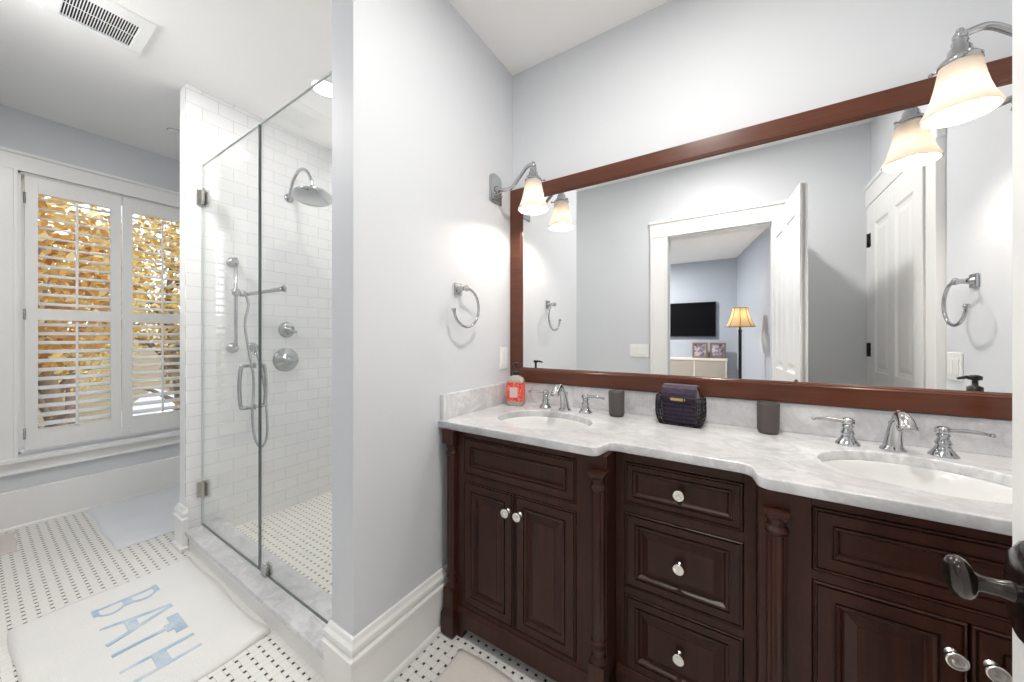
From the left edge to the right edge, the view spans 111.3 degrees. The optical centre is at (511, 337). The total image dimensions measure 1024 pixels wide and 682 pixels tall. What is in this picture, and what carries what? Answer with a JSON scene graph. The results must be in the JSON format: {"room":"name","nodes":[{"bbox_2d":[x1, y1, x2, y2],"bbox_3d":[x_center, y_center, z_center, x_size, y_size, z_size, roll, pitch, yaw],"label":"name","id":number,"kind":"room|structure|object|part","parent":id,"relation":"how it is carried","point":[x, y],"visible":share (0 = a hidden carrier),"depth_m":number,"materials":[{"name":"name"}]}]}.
{"room":"bathroom","nodes":[
{"label":"bathroom","id":0,"kind":"room"},
{"bbox_2d":[0,104,179,493],"bbox_3d":[-2.901,-0.121,2.811,0.150,2.683,1.702,0,0,33],"label":"wall","id":1,"kind":"structure","parent":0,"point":[20,130],"depth_m":2.48,"materials":[{"name":"paint"}]},
{"bbox_2d":[0,146,179,476],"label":"window","id":2,"kind":"structure","parent":1,"relation":"attached to","point":[12,161],"depth_m":2.23,"materials":[{"name":"paint"}]},
{"bbox_3d":[-3.025,-0.160,2.687,0.045,1.820,0.900,0,0,33],"label":"frame","id":3,"kind":"part","parent":2,"relation":"part of","materials":[{"name":"paint"}]},
{"bbox_2d":[23,175,120,449],"bbox_3d":[-3.031,-0.160,2.432,0.071,1.779,0.428,0,0,33],"label":"shutter panel","id":4,"kind":"object","parent":2,"relation":"attached to","point":[34,437],"visible":1,"depth_m":2.40,"materials":[{"name":"paint"}]},
{"bbox_3d":[-3.004,-0.568,2.418,0.010,0.735,0.012,0,0,33],"label":"tilt rod","id":5,"kind":"part","parent":4,"relation":"part of","materials":[{"name":"paint"}]},
{"bbox_3d":[-3.004,0.242,2.418,0.010,0.695,0.012,0,0,33],"label":"tilt rod","id":6,"kind":"part","parent":4,"relation":"part of","materials":[{"name":"paint"}]},
{"bbox_2d":[122,197,179,434],"bbox_3d":[-2.799,-0.160,2.795,0.071,1.779,0.422,0,0,33],"label":"shutter panel","id":7,"kind":"object","parent":2,"relation":"attached to","point":[131,424],"visible":0.77,"depth_m":2.71,"materials":[{"name":"paint"}]},
{"bbox_3d":[-2.773,-0.568,2.779,0.010,0.735,0.012,0,0,33],"label":"tilt rod","id":8,"kind":"part","parent":7,"relation":"part of","materials":[{"name":"paint"}]},
{"bbox_3d":[-2.773,0.242,2.779,0.010,0.695,0.012,0,0,33],"label":"tilt rod","id":9,"kind":"part","parent":7,"relation":"part of","materials":[{"name":"paint"}]},
{"bbox_2d":[0,456,179,532],"bbox_3d":[-2.828,1.099,2.764,0.024,0.242,1.702,0,0,33],"label":"baseboard","id":10,"kind":"structure","parent":1,"relation":"attached to","point":[20,508],"depth_m":2.46,"materials":[{"name":"paint"}]},
{"bbox_2d":[180,84,331,528],"bbox_3d":[-1.662,-0.121,2.453,0.105,2.683,0.968,0,0,33],"label":"wall","id":11,"kind":"structure","parent":0,"point":[296,236],"depth_m":2.28,"materials":[{"name":"white tile"}]},
{"bbox_2d":[171,503,188,553],"bbox_3d":[-1.685,1.099,2.418,0.163,0.242,0.946,0,0,33],"label":"baseboard","id":12,"kind":"structure","parent":11,"relation":"attached to","point":[180,542],"depth_m":2.01,"materials":[{"name":"paint"}]},
{"bbox_2d":[196,124,267,568],"bbox_3d":[-1.521,0.044,1.875,0.754,2.124,0.129,0,0,33],"label":"shower door","id":13,"kind":"structure","parent":11,"relation":"attached to","point":[202,195],"depth_m":2.04,"materials":[{"name":"clear glass"}]},
{"bbox_3d":[-1.266,0.238,1.712,0.028,0.231,0.129,0,0,33],"label":"pull handle","id":14,"kind":"part","parent":13,"relation":"part of","materials":[{"name":"silver metal"}]},
{"bbox_2d":[226,257,245,352],"bbox_3d":[-1.724,-0.202,2.187,0.077,0.599,0.077,0,0,33],"label":"slide bar","id":15,"kind":"object","parent":11,"relation":"attached to","point":[231,262],"visible":1,"depth_m":2.17,"materials":[{"name":"silver metal"}]},
{"bbox_2d":[239,285,286,447],"bbox_3d":[-1.613,0.182,2.274,0.256,1.070,0.053,0,0,-41],"label":"shower","id":16,"kind":"object","parent":15,"relation":"attached to","point":[283,288],"visible":0.72,"depth_m":2.23,"materials":[{"name":"silver metal"}]},
{"bbox_3d":[-1.616,-0.304,2.278,0.255,0.099,0.052,0,0,-38],"label":"handle","id":17,"kind":"part","parent":16,"relation":"part of","materials":[{"name":"silver metal"}]},
{"bbox_2d":[246,342,257,354],"bbox_3d":[-1.673,0.071,2.272,0.070,0.078,0.060,0,0,33],"label":"outlet","id":18,"kind":"object","parent":11,"relation":"attached to","point":[253,346],"visible":0.9,"depth_m":2.26,"materials":[{"name":"silver metal"}]},
{"bbox_2d":[273,348,298,371],"bbox_3d":[-1.562,0.157,2.445,0.071,0.166,0.166,0,0,33],"label":"mixer valve","id":19,"kind":"object","parent":11,"relation":"attached to","point":[285,359],"visible":1,"depth_m":2.44,"materials":[{"name":"silver metal"}]},
{"bbox_3d":[-1.543,0.156,2.448,0.042,0.042,0.089,0,0,33],"label":"lever","id":20,"kind":"part","parent":19,"relation":"part of","materials":[{"name":"silver metal"}]},
{"bbox_2d":[278,322,296,337],"bbox_3d":[-1.563,-0.053,2.451,0.062,0.108,0.108,0,0,33],"label":"valve","id":21,"kind":"object","parent":11,"relation":"attached to","point":[286,329],"visible":1,"depth_m":2.44,"materials":[{"name":"silver metal"}]},
{"bbox_3d":[-1.548,-0.051,2.450,0.034,0.043,0.080,0,0,33],"label":"lever","id":22,"kind":"part","parent":21,"relation":"part of","materials":[{"name":"silver metal"}]},
{"bbox_2d":[284,168,331,206],"bbox_3d":[-1.397,-1.027,2.362,0.438,0.258,0.238,0,0,33],"label":"shower","id":23,"kind":"object","parent":11,"relation":"attached to","point":[313,196],"visible":1,"depth_m":2.31,"materials":[{"name":"silver metal"}]},
{"bbox_3d":[-1.445,-1.069,2.392,0.325,0.176,0.021,0,0,33],"label":"arm","id":24,"kind":"part","parent":23,"relation":"part of","materials":[{"name":"silver metal"}]},
{"bbox_2d":[0,486,555,681],"bbox_3d":[-0.871,1.260,1.528,4.952,0.120,1.972,0,0,33],"label":"floor","id":25,"kind":"structure","parent":0,"point":[58,563],"depth_m":1.80,"materials":[{"name":"tile"}]},
{"bbox_2d":[0,532,18,556],"bbox_3d":[-3.018,1.213,2.009,0.362,0.013,0.217,0,0,33],"label":"mat","id":26,"kind":"object","parent":25,"relation":"on","point":[8,542],"visible":1,"depth_m":2.05,"materials":[{"name":"beige fabric"}]},
{"bbox_2d":[86,486,179,549],"bbox_3d":[-2.473,1.213,2.465,0.867,0.013,0.570,0,0,33],"label":"bath mat","id":27,"kind":"object","parent":25,"relation":"on","point":[125,523],"visible":0.56,"depth_m":2.35,"materials":[{"name":"white fabric"}]},
{"bbox_2d":[7,556,269,681],"bbox_3d":[-1.548,1.206,1.448,0.952,0.026,0.589,0,0,33],"label":"bath rug","id":28,"kind":"object","parent":25,"relation":"on","point":[175,622],"visible":1,"depth_m":1.43,"materials":[{"name":"white fabric"}]},
{"bbox_2d":[185,518,331,677],"bbox_3d":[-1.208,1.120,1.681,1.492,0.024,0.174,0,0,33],"label":"curb","id":29,"kind":"object","parent":25,"relation":"on","point":[301,621],"visible":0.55,"depth_m":1.58,"materials":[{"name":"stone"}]},
{"bbox_2d":[259,71,331,623],"bbox_3d":[-0.898,0.045,1.476,0.724,2.126,0.032,0,0,33],"label":"glass screen","id":30,"kind":"object","parent":29,"relation":"on","point":[264,569],"visible":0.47,"depth_m":1.67,"materials":[{"name":"clear"}]},
{"bbox_2d":[435,648,514,681],"bbox_3d":[-0.055,1.213,0.956,0.697,0.013,0.562,0,0,33],"label":"bath mat","id":31,"kind":"object","parent":25,"relation":"on","point":[465,666],"visible":1,"depth_m":1.27,"materials":[{"name":"beige fabric"}]},
{"bbox_2d":[441,429,615,681],"bbox_3d":[0.156,0.799,1.505,0.688,0.843,0.594,0,0,33],"label":"base cabinet","id":32,"kind":"object","parent":25,"relation":"on","point":[531,568],"visible":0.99,"depth_m":1.25,"materials":[{"name":"brown wood"}]},
{"bbox_3d":[-0.091,0.830,1.368,0.240,0.500,0.021,0,0,33],"label":"door","id":33,"kind":"part","parent":32,"relation":"part of","materials":[{"name":"brown wood"}]},
{"bbox_3d":[-0.023,0.647,1.295,0.034,0.034,0.028,0,0,33],"label":"knob","id":34,"kind":"part","parent":32,"relation":"part of","materials":[{"name":"metal"}]},
{"bbox_3d":[0.021,0.647,1.267,0.034,0.034,0.028,0,0,33],"label":"knob","id":35,"kind":"part","parent":32,"relation":"part of","materials":[{"name":"metal"}]},
{"bbox_3d":[0.012,0.479,1.302,0.486,0.148,0.021,0,0,33],"label":"false drawer","id":36,"kind":"part","parent":32,"relation":"part of","materials":[{"name":"brown wood"}]},
{"bbox_3d":[0.019,1.156,1.293,0.612,0.128,0.032,0,0,33],"label":"rail","id":37,"kind":"part","parent":32,"relation":"part of","materials":[{"name":"brown wood"}]},
{"bbox_3d":[0.116,0.830,1.235,0.240,0.500,0.021,0,0,33],"label":"door","id":38,"kind":"part","parent":32,"relation":"part of","materials":[{"name":"brown wood"}]},
{"bbox_2d":[616,451,755,681],"bbox_3d":[0.632,0.799,1.263,0.392,0.843,0.488,0,0,33],"label":"base cabinet","id":39,"kind":"object","parent":25,"relation":"on","point":[686,533],"visible":0.94,"depth_m":1.07,"materials":[{"name":"brown wood"}]},
{"bbox_3d":[0.518,1.156,1.084,0.382,0.128,0.032,0,0,33],"label":"rail","id":40,"kind":"part","parent":39,"relation":"part of","materials":[{"name":"brown wood"}]},
{"bbox_3d":[0.509,0.704,1.069,0.034,0.034,0.028,0,0,33],"label":"knob","id":41,"kind":"part","parent":39,"relation":"part of","materials":[{"name":"metal"}]},
{"bbox_3d":[0.509,0.978,1.069,0.034,0.034,0.028,0,0,33],"label":"knob","id":42,"kind":"part","parent":39,"relation":"part of","materials":[{"name":"metal"}]},
{"bbox_3d":[0.510,0.482,1.072,0.034,0.034,0.028,0,0,33],"label":"knob","id":43,"kind":"part","parent":39,"relation":"part of","materials":[{"name":"metal"}]},
{"bbox_3d":[0.520,0.482,1.087,0.329,0.136,0.021,0,0,33],"label":"drawer","id":44,"kind":"part","parent":39,"relation":"part of","materials":[{"name":"brown wood"}]},
{"bbox_3d":[0.520,0.704,1.087,0.329,0.244,0.021,0,0,33],"label":"drawer","id":45,"kind":"part","parent":39,"relation":"part of","materials":[{"name":"brown wood"}]},
{"bbox_3d":[0.520,0.978,1.087,0.329,0.247,0.021,0,0,33],"label":"drawer","id":46,"kind":"part","parent":39,"relation":"part of","materials":[{"name":"brown wood"}]},
{"bbox_2d":[756,483,1011,681],"bbox_3d":[1.055,0.799,0.928,0.679,0.843,0.594,0,0,33],"label":"base cabinet","id":47,"kind":"object","parent":25,"relation":"on","point":[845,593],"visible":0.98,"depth_m":0.79,"materials":[{"name":"brown wood"}]},
{"bbox_2d":[438,402,1011,535],"bbox_3d":[0.613,0.362,1.222,1.820,0.030,0.583,0,0,33],"label":"countertop","id":48,"kind":"structure","parent":47,"relation":"on","point":[784,462],"depth_m":1.05,"materials":[{"name":"stone"}]},
{"bbox_2d":[441,382,505,419],"bbox_3d":[-0.141,0.294,1.713,0.020,0.106,0.569,0,0,33],"label":"side splash","id":49,"kind":"object","parent":48,"relation":"on","point":[454,404],"visible":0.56,"depth_m":1.62,"materials":[{"name":"stone"}]},
{"bbox_2d":[506,362,524,405],"bbox_3d":[0.019,0.237,1.799,0.090,0.218,0.059,0,0,22],"label":"soap bottle","id":50,"kind":"object","parent":48,"relation":"on","point":[515,384],"visible":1,"depth_m":1.78,"materials":[{"name":"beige plastic"}]},
{"bbox_2d":[501,416,587,429],"bbox_3d":[0.135,0.450,1.493,0.451,0.151,0.359,0,0,33],"label":"sink basin","id":51,"kind":"object","parent":48,"relation":"in","point":[534,422],"visible":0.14,"depth_m":1.65,"materials":[{"name":"white ceramic"}]},
{"bbox_2d":[528,384,604,413],"bbox_3d":[0.226,0.281,1.631,0.392,0.132,0.161,0,0,33],"label":"faucet","id":52,"kind":"object","parent":48,"relation":"on","point":[558,390],"visible":1,"depth_m":1.64,"materials":[{"name":"silver metal"}]},
{"bbox_3d":[0.131,0.272,1.743,0.111,0.023,0.028,0,0,21],"label":"lever","id":53,"kind":"part","parent":52,"relation":"part of","materials":[{"name":"silver metal"}]},
{"bbox_3d":[0.166,0.314,1.729,0.062,0.066,0.061,0,0,33],"label":"handle","id":54,"kind":"part","parent":52,"relation":"part of","materials":[{"name":"silver metal"}]},
{"bbox_3d":[0.226,0.281,1.631,0.060,0.132,0.161,0,0,33],"label":"spout","id":55,"kind":"part","parent":52,"relation":"part of","materials":[{"name":"silver metal"}]},
{"bbox_3d":[0.340,0.314,1.617,0.062,0.066,0.061,0,0,33],"label":"handle","id":56,"kind":"part","parent":52,"relation":"part of","materials":[{"name":"silver metal"}]},
{"bbox_3d":[0.367,0.272,1.591,0.111,0.023,0.028,0,0,44],"label":"lever","id":57,"kind":"part","parent":52,"relation":"part of","materials":[{"name":"silver metal"}]},
{"bbox_2d":[608,390,624,416],"bbox_3d":[0.463,0.291,1.550,0.069,0.111,0.069,0,0,33],"label":"tumbler","id":58,"kind":"object","parent":48,"relation":"on","point":[616,397],"visible":1,"depth_m":1.52,"materials":[{"name":"grey ceramic"}]},
{"bbox_2d":[655,392,706,427],"bbox_3d":[0.677,0.289,1.409,0.178,0.114,0.103,0,0,38],"label":"wire basket","id":59,"kind":"object","parent":48,"relation":"on","point":[658,401],"visible":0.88,"depth_m":1.37,"materials":[{"name":"black metal"}]},
{"bbox_2d":[661,383,699,425],"bbox_3d":[0.678,0.266,1.409,0.128,0.152,0.092,0,0,38],"label":"pouch","id":60,"kind":"object","parent":59,"relation":"in","point":[668,389],"visible":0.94,"depth_m":1.38,"materials":[{"name":"purple fabric"}]},
{"bbox_3d":[0.650,0.243,1.374,0.055,0.013,0.002,0,0,38],"label":"tag plate","id":61,"kind":"part","parent":60,"relation":"part of","materials":[{"name":"gold metal"}]},
{"bbox_2d":[757,401,779,434],"bbox_3d":[0.932,0.291,1.274,0.069,0.111,0.069,0,0,33],"label":"tumbler","id":62,"kind":"object","parent":48,"relation":"on","point":[768,412],"visible":1,"depth_m":1.25,"materials":[{"name":"grey ceramic"}]},
{"bbox_2d":[811,410,996,459],"bbox_3d":[1.149,0.281,1.039,0.392,0.132,0.161,0,0,33],"label":"faucet","id":63,"kind":"object","parent":48,"relation":"on","point":[900,422],"visible":1,"depth_m":1.03,"materials":[{"name":"silver metal"}]},
{"bbox_3d":[1.054,0.272,1.151,0.111,0.023,0.028,0,0,21],"label":"lever","id":64,"kind":"part","parent":63,"relation":"part of","materials":[{"name":"silver metal"}]},
{"bbox_3d":[1.090,0.314,1.137,0.062,0.066,0.061,0,0,33],"label":"handle","id":65,"kind":"part","parent":63,"relation":"part of","materials":[{"name":"silver metal"}]},
{"bbox_3d":[1.149,0.281,1.039,0.060,0.132,0.161,0,0,33],"label":"spout","id":66,"kind":"part","parent":63,"relation":"part of","materials":[{"name":"silver metal"}]},
{"bbox_3d":[1.263,0.314,1.026,0.062,0.066,0.061,0,0,33],"label":"handle","id":67,"kind":"part","parent":63,"relation":"part of","materials":[{"name":"silver metal"}]},
{"bbox_3d":[1.291,0.272,0.999,0.111,0.023,0.028,0,0,44],"label":"lever","id":68,"kind":"part","parent":63,"relation":"part of","materials":[{"name":"silver metal"}]},
{"bbox_2d":[823,460,1011,503],"bbox_3d":[1.059,0.450,0.901,0.451,0.151,0.359,0,0,33],"label":"sink basin","id":69,"kind":"object","parent":48,"relation":"in","point":[918,478],"visible":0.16,"depth_m":1.00,"materials":[{"name":"white ceramic"}]},
{"bbox_3d":[0.826,0.830,0.780,0.240,0.500,0.021,0,0,33],"label":"door","id":70,"kind":"part","parent":47,"relation":"part of","materials":[{"name":"brown wood"}]},
{"bbox_3d":[0.929,0.479,0.714,0.486,0.148,0.021,0,0,33],"label":"false drawer","id":71,"kind":"part","parent":47,"relation":"part of","materials":[{"name":"brown wood"}]},
{"bbox_3d":[0.894,0.647,0.707,0.034,0.034,0.028,0,0,33],"label":"knob","id":72,"kind":"part","parent":47,"relation":"part of","materials":[{"name":"metal"}]},
{"bbox_3d":[1.033,0.830,0.648,0.240,0.500,0.021,0,0,33],"label":"door","id":73,"kind":"part","parent":47,"relation":"part of","materials":[{"name":"brown wood"}]},
{"bbox_3d":[0.938,0.647,0.679,0.034,0.034,0.028,0,0,33],"label":"knob","id":74,"kind":"part","parent":47,"relation":"part of","materials":[{"name":"metal"}]},
{"bbox_2d":[0,0,670,160],"bbox_3d":[-0.871,-1.513,1.528,4.952,0.100,1.972,0,0,33],"label":"ceiling","id":75,"kind":"structure","parent":0,"point":[255,57],"depth_m":1.82,"materials":[{"name":"paint"}]},
{"bbox_2d":[42,0,156,55],"bbox_3d":[-1.872,-1.456,1.594,0.308,0.014,0.307,0,0,33],"label":"exhaust fan","id":76,"kind":"object","parent":75,"relation":"attached to","point":[108,20],"visible":1,"depth_m":1.61,"materials":[{"name":"white plastic"}]},
{"bbox_2d":[59,0,138,45],"bbox_3d":[-1.885,-1.454,1.604,0.205,0.007,0.217,0,0,33],"label":"grille","id":77,"kind":"object","parent":76,"relation":"attached to","point":[90,15],"depth_m":1.61,"materials":[{"name":"white plastic"}]},
{"bbox_2d":[166,128,179,134],"bbox_3d":[-2.392,-1.457,2.483,0.084,0.012,0.084,0,0,33],"label":"sprinkler cover","id":78,"kind":"object","parent":75,"relation":"attached to","point":[171,130],"visible":0.77,"depth_m":2.47,"materials":[{"name":"white plastic"}]},
{"bbox_2d":[308,77,331,98],"bbox_3d":[-1.094,-1.458,2.055,0.179,0.009,0.179,0,0,33],"label":"recessed light","id":79,"kind":"object","parent":75,"relation":"in","point":[324,88],"visible":0.61,"depth_m":2.04,"materials":[{"name":"white plastic"}]},
{"bbox_2d":[321,0,512,681],"bbox_3d":[-0.317,-0.121,1.573,0.184,2.683,0.998,0,0,33],"label":"wall","id":80,"kind":"structure","parent":0,"point":[422,107],"depth_m":1.31,"materials":[{"name":"paint"}]},
{"bbox_2d":[451,283,479,327],"bbox_3d":[-0.218,-0.142,1.552,0.063,0.202,0.185,0,0,33],"label":"towel ring","id":81,"kind":"object","parent":80,"relation":"attached to","point":[458,288],"visible":1,"depth_m":1.55,"materials":[{"name":"silver metal"}]},
{"bbox_2d":[500,347,506,368],"bbox_3d":[-0.044,0.110,1.875,0.010,0.115,0.070,0,0,33],"label":"outlet plate","id":82,"kind":"object","parent":80,"relation":"attached to","point":[503,350],"visible":1,"depth_m":1.86,"materials":[{"name":"white plastic"}]},
{"bbox_2d":[489,161,548,214],"bbox_3d":[0.036,-0.730,1.725,0.304,0.236,0.147,0,0,33],"label":"wall sconce","id":83,"kind":"object","parent":80,"relation":"attached to","point":[533,202],"visible":1,"depth_m":1.70,"materials":[{"name":"white glass"}]},
{"bbox_3d":[0.016,-0.792,1.738,0.235,0.112,0.036,0,0,33],"label":"arm","id":84,"kind":"part","parent":83,"relation":"part of","materials":[{"name":"silver metal"}]},
{"bbox_3d":[0.102,-0.686,1.683,0.147,0.147,0.147,0,0,33],"label":"lamp shade","id":85,"kind":"part","parent":83,"relation":"part of","materials":[{"name":"white glass"}]},
{"bbox_2d":[513,0,1011,189],"bbox_3d":[-0.388,-0.121,2.282,4.952,2.683,0.120,0,0,33],"label":"wall","id":86,"kind":"structure","parent":0,"point":[677,72],"depth_m":1.43,"materials":[{"name":"paint"}]},
{"bbox_2d":[510,56,1011,419],"bbox_3d":[0.762,-0.286,1.454,1.816,1.048,0.030,0,0,33],"label":"wall mirror","id":87,"kind":"object","parent":86,"relation":"attached to","point":[853,253],"visible":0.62,"depth_m":1.28,"materials":[{"name":"brown wood"}]},
{"bbox_2d":[525,382,1011,456],"bbox_3d":[0.774,0.294,1.453,1.799,0.106,0.020,0,0,33],"label":"backsplash","id":88,"kind":"structure","parent":86,"relation":"attached to","point":[870,424],"depth_m":1.23,"materials":[{"name":"stone"}]},
{"bbox_3d":[-1.434,-0.121,0.789,4.802,2.683,0.120,0,0,33],"label":"wall","id":89,"kind":"structure","parent":0,"visible":0},
{"bbox_3d":[-0.167,0.099,-0.003,1.038,2.242,0.154,0,0,33],"label":"doorway","id":90,"kind":"structure","parent":89,"relation":"in","visible":0},
{"bbox_2d":[941,0,1023,681],"bbox_3d":[0.428,0.170,0.141,0.183,2.083,0.759,0,0,38],"label":"door","id":91,"kind":"structure","parent":90,"relation":"attached to","point":[960,578],"depth_m":0.43,"materials":[{"name":"paint"}]},
{"bbox_3d":[0.567,0.304,0.443,0.031,0.061,0.047,0,0,38],"label":"knob","id":92,"kind":"part","parent":91,"relation":"part of","materials":[{"name":"brown metal"}]},
{"bbox_3d":[0.588,0.304,0.427,0.040,0.026,0.026,0,0,38],"label":"knob stem","id":93,"kind":"part","parent":91,"relation":"part of","materials":[{"name":"brown metal"}]},
{"bbox_3d":[1.097,-0.121,0.177,0.120,2.683,1.822,0,0,33],"label":"wall","id":94,"kind":"structure","parent":0,"visible":0},
{"bbox_2d":[919,21,1011,129],"bbox_3d":[1.304,-0.730,0.913,0.324,0.236,0.147,0,0,33],"label":"wall sconce","id":95,"kind":"object","parent":94,"relation":"attached to","point":[964,90],"visible":0.98,"depth_m":0.94,"materials":[{"name":"white glass"}]},
{"bbox_3d":[1.229,-0.686,0.961,0.147,0.147,0.147,0,0,33],"label":"lamp shade","id":96,"kind":"part","parent":95,"relation":"part of","materials":[{"name":"white glass"}]},
{"bbox_3d":[1.323,-0.792,0.900,0.255,0.112,0.036,0,0,33],"label":"arm","id":97,"kind":"part","parent":95,"relation":"part of","materials":[{"name":"silver metal"}]},
{"label":"outside","id":98,"kind":"structure","parent":0,"visible":0},
{"bbox_2d":[38,345,173,427],"bbox_3d":[-151.958,4.420,156.790,414.916,0.200,420.000,0,0,33],"label":"ground","id":99,"kind":"structure","parent":98,"point":[142,353],"depth_m":33.62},
{"bbox_2d":[38,196,135,427],"bbox_3d":[-6.498,1.122,4.702,1.954,6.448,1.989,0,0,33],"label":"autumn tree","id":100,"kind":"object","parent":99,"relation":"on","point":[41,204],"visible":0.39,"depth_m":4.85,"materials":[{"name":"orange plant"}]},
{"bbox_2d":[38,194,155,427],"bbox_3d":[-9.034,0.667,6.859,2.821,7.352,2.818,0,0,33],"label":"autumn tree","id":101,"kind":"object","parent":99,"relation":"on","point":[106,225],"visible":0.09,"depth_m":6.96,"materials":[{"name":"orange plant"}]},
{"bbox_2d":[49,269,146,423],"bbox_3d":[-19.761,0.098,15.502,5.047,8.482,4.985,0,0,33],"label":"autumn tree","id":102,"kind":"object","parent":99,"relation":"on","point":[71,389],"visible":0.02,"depth_m":15.57,"materials":[{"name":"orange plant"}]},
{"bbox_2d":[94,214,179,409],"bbox_3d":[-10.118,0.175,10.518,3.490,8.331,3.422,0,0,33],"label":"autumn tree","id":103,"kind":"object","parent":99,"relation":"on","point":[152,241],"visible":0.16,"depth_m":9.93,"materials":[{"name":"orange plant"}]},
{"bbox_2d":[121,389,174,425],"bbox_3d":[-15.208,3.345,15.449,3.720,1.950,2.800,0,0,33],"label":"neighbor house","id":104,"kind":"structure","parent":99,"relation":"on","point":[143,399],"depth_m":14.83,"materials":[{"name":"paint"}]},
{"bbox_2d":[160,328,179,404],"bbox_3d":[-5.595,1.583,6.841,1.840,5.534,1.801,0,0,33],"label":"autumn tree","id":105,"kind":"object","parent":99,"relation":"on","point":[166,367],"visible":0.02,"depth_m":6.17,"materials":[{"name":"orange plant"}]}
]}

